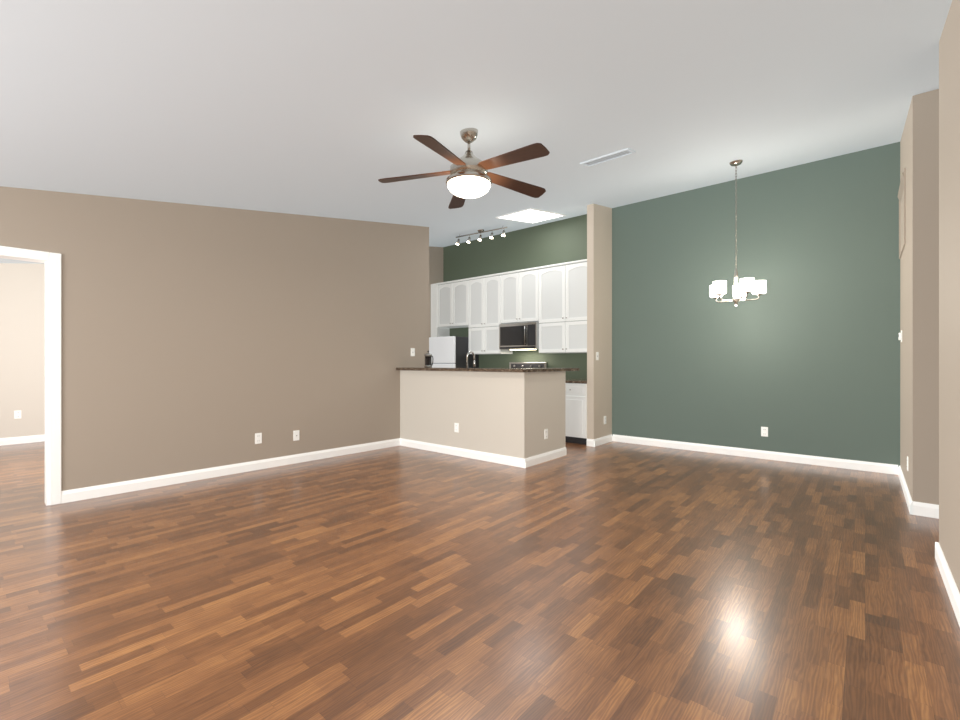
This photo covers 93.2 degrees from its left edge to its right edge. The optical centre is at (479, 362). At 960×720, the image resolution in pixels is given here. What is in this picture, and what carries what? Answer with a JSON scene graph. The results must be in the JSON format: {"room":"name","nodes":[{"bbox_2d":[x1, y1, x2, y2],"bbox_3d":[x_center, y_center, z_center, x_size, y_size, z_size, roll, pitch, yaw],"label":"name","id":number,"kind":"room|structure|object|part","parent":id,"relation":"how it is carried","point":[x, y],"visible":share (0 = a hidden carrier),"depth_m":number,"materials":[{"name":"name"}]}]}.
{"room":"empty living room","nodes":[
{"label":"empty living room","id":0,"kind":"room"},
{"bbox_2d":[0,263,44,437],"bbox_3d":[-6.275,-0.462,7.072,0.120,3.263,7.070,0,0,40],"label":"wall","id":1,"kind":"structure","parent":0,"point":[22,337],"depth_m":6.57,"materials":[{"name":"beige paint"}]},
{"bbox_2d":[14,410,20,418],"bbox_3d":[-6.650,0.750,6.531,0.008,0.116,0.072,0,0,40],"label":"outlet","id":2,"kind":"object","parent":1,"relation":"attached to","point":[17,414],"visible":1,"depth_m":6.53,"materials":[{"name":"white plastic"}]},
{"bbox_2d":[0,434,44,445],"bbox_3d":[-6.214,1.120,7.040,0.016,0.100,7.040,0,0,40],"label":"baseboard","id":3,"kind":"structure","parent":1,"relation":"attached to","point":[35,438],"depth_m":6.56,"materials":[{"name":"white wood"}]},
{"bbox_2d":[0,186,428,505],"bbox_3d":[-3.108,-0.450,4.290,0.156,3.240,6.920,0,0,42],"label":"wall","id":4,"kind":"structure","parent":0,"point":[186,343],"depth_m":4.60,"materials":[{"name":"beige paint"}]},
{"bbox_3d":[-2.285,1.120,5.115,0.016,0.100,3.593,0,0,42],"label":"baseboard","id":5,"kind":"part","parent":4,"relation":"part of","materials":[{"name":"white"}]},
{"bbox_2d":[254,432,261,444],"bbox_3d":[-2.423,0.830,4.965,0.008,0.116,0.072,0,0,42],"label":"outlet","id":6,"kind":"object","parent":4,"relation":"attached to","point":[257,435],"depth_m":4.96,"materials":[{"name":"white plastic"}]},
{"bbox_2d":[293,430,299,440],"bbox_3d":[-2.136,0.850,5.285,0.014,0.116,0.072,0,0,42],"label":"outlet","id":7,"kind":"object","parent":4,"relation":"attached to","point":[296,433],"depth_m":5.29,"materials":[{"name":"white plastic"}]},
{"bbox_2d":[410,348,414,356],"bbox_3d":[-0.973,-0.150,6.593,0.016,0.116,0.072,0,0,42],"label":"switch","id":8,"kind":"object","parent":4,"relation":"attached to","point":[412,350],"depth_m":6.59,"materials":[{"name":"white plastic"}]},
{"bbox_2d":[429,246,442,336],"bbox_3d":[-1.259,-0.581,8.535,0.120,3.502,1.490,0,0,40],"label":"wall","id":9,"kind":"structure","parent":0,"point":[435,265],"depth_m":8.88,"materials":[{"name":"beige paint"}]},
{"bbox_2d":[0,0,951,263],"bbox_3d":[-1.546,-1.710,4.130,11.500,1.503,9.100,0,0,40],"label":"ceiling","id":10,"kind":"structure","parent":0,"point":[326,108],"depth_m":2.79,"materials":[{"name":"white paint"}]},
{"bbox_2d":[378,128,549,208],"bbox_3d":[-0.051,-1.470,3.313,1.265,0.489,1.312,0,0,40],"label":"fan","id":11,"kind":"object","parent":10,"relation":"hanging from","point":[470,177],"visible":1,"depth_m":3.24,"materials":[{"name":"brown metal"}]},
{"bbox_3d":[-0.448,-1.393,3.388,0.618,0.089,0.135,0,0,6],"label":"blade","id":12,"kind":"part","parent":11,"relation":"part of","materials":[{"name":"brown wood"}]},
{"bbox_3d":[-0.233,-1.393,3.011,0.135,0.089,0.618,0,0,24],"label":"blade","id":13,"kind":"part","parent":11,"relation":"part of","materials":[{"name":"brown wood"}]},
{"bbox_3d":[0.192,-1.393,3.099,0.618,0.089,0.135,0,0,42],"label":"blade","id":14,"kind":"part","parent":11,"relation":"part of","materials":[{"name":"brown wood"}]},
{"bbox_2d":[456,227,507,244],"bbox_3d":[0.001,-2.108,7.515,0.964,0.211,0.238,0,0,40],"label":"rail","id":15,"kind":"object","parent":10,"relation":"attached to","point":[480,236],"visible":0.98,"depth_m":7.50,"materials":[{"name":"silver metal"}]},
{"bbox_2d":[456,236,459,244],"bbox_3d":[-0.380,-2.074,7.731,0.063,0.142,0.075,0,0,40],"label":"light","id":16,"kind":"object","parent":15,"relation":"attached to","point":[457,243],"depth_m":7.72,"materials":[{"name":"white glass"}]},
{"bbox_2d":[466,234,470,243],"bbox_3d":[-0.191,-2.080,7.622,0.064,0.142,0.075,0,0,40],"label":"light","id":17,"kind":"object","parent":15,"relation":"attached to","point":[468,240],"depth_m":7.62,"materials":[{"name":"white glass"}]},
{"bbox_2d":[477,232,481,240],"bbox_3d":[-0.001,-2.086,7.513,0.062,0.143,0.075,0,0,40],"label":"light","id":18,"kind":"object","parent":15,"relation":"attached to","point":[480,237],"depth_m":7.51,"materials":[{"name":"white glass"}]},
{"bbox_3d":[0.013,-2.173,7.529,0.964,0.081,0.202,0,0,40],"label":"rail","id":19,"kind":"part","parent":15,"relation":"part of","materials":[{"name":"silver metal"}]},
{"bbox_2d":[489,230,493,238],"bbox_3d":[0.189,-2.092,7.404,0.064,0.142,0.075,0,0,40],"label":"light","id":20,"kind":"object","parent":15,"relation":"attached to","point":[491,236],"depth_m":7.40,"materials":[{"name":"white glass"}]},
{"bbox_2d":[501,227,505,236],"bbox_3d":[0.379,-2.098,7.295,0.063,0.142,0.075,0,0,40],"label":"light","id":21,"kind":"object","parent":15,"relation":"attached to","point":[503,233],"depth_m":7.29,"materials":[{"name":"silver metal"}]},
{"bbox_2d":[496,208,565,223],"bbox_3d":[0.771,-2.177,6.769,0.610,0.158,0.961,0,0,40],"label":"ceiling panel","id":22,"kind":"object","parent":10,"relation":"attached to","point":[531,215],"visible":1,"depth_m":6.73,"materials":[{"name":"white"}]},
{"bbox_2d":[580,148,635,166],"bbox_3d":[1.202,-1.933,4.293,0.480,0.037,0.170,0,0,40],"label":"ceiling vent","id":23,"kind":"object","parent":10,"relation":"in","point":[610,157],"visible":0.98,"depth_m":4.28,"materials":[{"name":"white metal"}]},
{"bbox_2d":[710,160,765,305],"bbox_3d":[2.761,-1.388,4.894,0.541,1.566,0.525,0,0,40],"label":"chandelier","id":24,"kind":"object","parent":10,"relation":"hanging from","point":[741,290],"visible":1,"depth_m":4.80,"materials":[{"name":"white glass"}]},
{"bbox_3d":[2.677,-0.760,5.019,0.250,0.200,0.132,0,0,40],"label":"arm","id":25,"kind":"part","parent":24,"relation":"part of"},
{"bbox_3d":[2.592,-0.760,4.842,0.178,0.200,0.227,0,0,40],"label":"arm","id":26,"kind":"part","parent":24,"relation":"part of"},
{"bbox_3d":[2.844,-0.760,5.000,0.132,0.200,0.257,0,0,40],"label":"arm","id":27,"kind":"part","parent":24,"relation":"part of"},
{"bbox_3d":[2.750,-0.760,4.715,0.188,0.200,0.220,0,0,40],"label":"arm","id":28,"kind":"part","parent":24,"relation":"part of"},
{"bbox_3d":[2.907,-0.760,4.839,0.247,0.200,0.137,0,0,40],"label":"arm","id":29,"kind":"part","parent":24,"relation":"part of"},
{"bbox_2d":[0,441,959,719],"bbox_3d":[-1.546,1.200,4.130,11.500,0.060,9.100,0,0,40],"label":"floor","id":30,"kind":"structure","parent":0,"point":[618,581],"depth_m":2.29,"materials":[{"name":"brown wood"}]},
{"bbox_2d":[400,370,564,458],"bbox_3d":[-0.056,0.640,6.111,2.210,1.060,0.910,0,0,40],"label":"half-wall","id":31,"kind":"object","parent":30,"relation":"on","point":[514,414],"visible":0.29,"depth_m":5.51,"materials":[{"name":"beige paint"}]},
{"bbox_2d":[454,423,458,432],"bbox_3d":[-0.295,0.820,5.713,0.072,0.116,0.008,0,0,40],"label":"outlet","id":32,"kind":"object","parent":31,"relation":"attached to","point":[456,427],"visible":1,"depth_m":5.71,"materials":[{"name":"white plastic"}]},
{"bbox_2d":[400,438,527,467],"bbox_3d":[-0.314,1.120,5.724,2.136,0.100,0.016,0,0,40],"label":"baseboard","id":33,"kind":"structure","parent":31,"relation":"attached to","point":[490,457],"depth_m":5.58,"materials":[{"name":"white"}]},
{"bbox_2d":[396,367,544,371],"bbox_3d":[-0.213,0.089,5.806,2.175,0.038,0.420,0,0,40],"label":"countertop","id":34,"kind":"structure","parent":31,"relation":"on","point":[489,369],"depth_m":5.39,"materials":[{"name":"brown stone"}]},
{"bbox_2d":[424,351,432,366],"bbox_3d":[-0.706,-0.049,6.329,0.155,0.234,0.108,0,0,40],"label":"press","id":35,"kind":"object","parent":34,"relation":"on","point":[428,359],"visible":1,"depth_m":6.30,"materials":[{"name":"clear glass"}]},
{"bbox_2d":[544,429,547,438],"bbox_3d":[0.787,0.850,5.390,0.008,0.116,0.072,0,0,40],"label":"outlet","id":36,"kind":"object","parent":31,"relation":"attached to","point":[545,433],"visible":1,"depth_m":5.39,"materials":[{"name":"white plastic"}]},
{"bbox_2d":[545,368,578,371],"bbox_3d":[0.864,0.089,5.718,0.420,0.038,0.840,0,0,40],"label":"countertop","id":37,"kind":"structure","parent":31,"relation":"on","point":[546,369],"depth_m":5.53,"materials":[{"name":"brown stone"}]},
{"bbox_2d":[429,259,586,444],"bbox_3d":[-0.113,-0.172,7.133,3.430,2.685,2.143,0,0,40],"label":"kitchen cabinets","id":38,"kind":"object","parent":30,"relation":"on","point":[542,309],"visible":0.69,"depth_m":7.42,"materials":[{"name":"white wood"}]},
{"bbox_3d":[0.712,-0.211,7.526,0.450,0.013,0.120,0,0,40],"label":"undercabinet bulb","id":39,"kind":"part","parent":38,"relation":"part of","materials":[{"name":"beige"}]},
{"bbox_2d":[499,321,549,349],"bbox_3d":[0.718,-0.432,7.542,0.750,0.425,0.441,0,0,40],"label":"microwave","id":40,"kind":"object","parent":38,"relation":"in","point":[513,335],"depth_m":7.38,"materials":[{"name":"silver metal"}]},
{"bbox_2d":[528,447,566,466],"bbox_3d":[0.800,1.120,5.399,0.016,0.100,0.890,0,0,40],"label":"baseboard","id":41,"kind":"structure","parent":30,"relation":"on","point":[554,454],"depth_m":5.39,"materials":[{"name":"white wood"}]},
{"bbox_2d":[587,204,611,438],"bbox_3d":[1.737,-0.581,6.578,0.100,3.502,0.600,0,0,40],"label":"wall","id":42,"kind":"structure","parent":0,"point":[599,305],"depth_m":6.46,"materials":[{"name":"beige paint"}]},
{"bbox_2d":[592,434,611,446],"bbox_3d":[1.762,1.120,6.526,0.026,0.100,0.586,0,0,40],"label":"baseboard","id":43,"kind":"structure","parent":42,"relation":"attached to","point":[602,440],"depth_m":6.48,"materials":[{"name":"white wood"}]},
{"bbox_2d":[443,142,899,466],"bbox_3d":[1.878,-0.590,6.930,7.000,3.520,0.120,0,0,40],"label":"wall","id":44,"kind":"structure","parent":0,"point":[801,355],"depth_m":5.57,"materials":[{"name":"green paint"}]},
{"bbox_2d":[612,434,895,474],"bbox_3d":[3.169,1.120,5.746,3.160,0.100,0.016,0,0,40],"label":"baseboard","id":45,"kind":"structure","parent":44,"relation":"attached to","point":[770,455],"depth_m":5.49,"materials":[{"name":"white wood"}]},
{"bbox_2d":[761,427,767,436],"bbox_3d":[3.454,0.840,5.510,0.072,0.116,0.008,0,0,40],"label":"outlet","id":46,"kind":"object","parent":44,"relation":"attached to","point":[764,431],"visible":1,"depth_m":5.51,"materials":[{"name":"white plastic"}]},
{"bbox_2d":[897,90,934,503],"bbox_3d":[3.914,-0.581,4.069,0.197,3.502,1.610,0,0,40],"label":"wall","id":47,"kind":"structure","parent":0,"point":[917,328],"depth_m":3.48,"materials":[{"name":"beige paint"}]},
{"bbox_2d":[898,330,901,341],"bbox_3d":[4.182,-0.260,4.518,0.026,0.116,0.100,0,0,40],"label":"light switch","id":48,"kind":"object","parent":47,"relation":"attached to","point":[899,336],"visible":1,"depth_m":4.49,"materials":[{"name":"white plastic"}]},
{"bbox_2d":[896,465,915,514],"bbox_3d":[3.837,1.120,4.104,0.016,0.100,1.596,0,0,40],"label":"baseboard","id":49,"kind":"structure","parent":47,"relation":"attached to","point":[911,504],"depth_m":3.84,"materials":[{"name":"white wood"}]},
{"bbox_2d":[935,89,938,504],"bbox_3d":[3.971,-0.468,3.044,1.320,3.275,0.120,0,0,40],"label":"wall","id":50,"kind":"structure","parent":0,"point":[936,296],"depth_m":3.41,"materials":[{"name":"beige paint"}]},
{"bbox_2d":[916,502,938,518],"bbox_3d":[3.840,1.120,3.066,1.310,0.100,0.016,0,0,40],"label":"baseboard","id":51,"kind":"structure","parent":50,"relation":"attached to","point":[923,509],"depth_m":3.44,"materials":[{"name":"white wood"}]},
{"bbox_2d":[939,0,959,592],"bbox_3d":[0.825,-0.382,0.362,0.120,3.104,6.020,0,0,40],"label":"wall","id":52,"kind":"structure","parent":0,"point":[949,291],"depth_m":2.36,"materials":[{"name":"beige paint"}]},
{"bbox_2d":[935,542,959,626],"bbox_3d":[0.788,1.120,0.424,0.016,0.100,6.006,0,0,40],"label":"baseboard","id":53,"kind":"structure","parent":52,"relation":"attached to","point":[949,582],"depth_m":2.30,"materials":[{"name":"white wood"}]}
]}

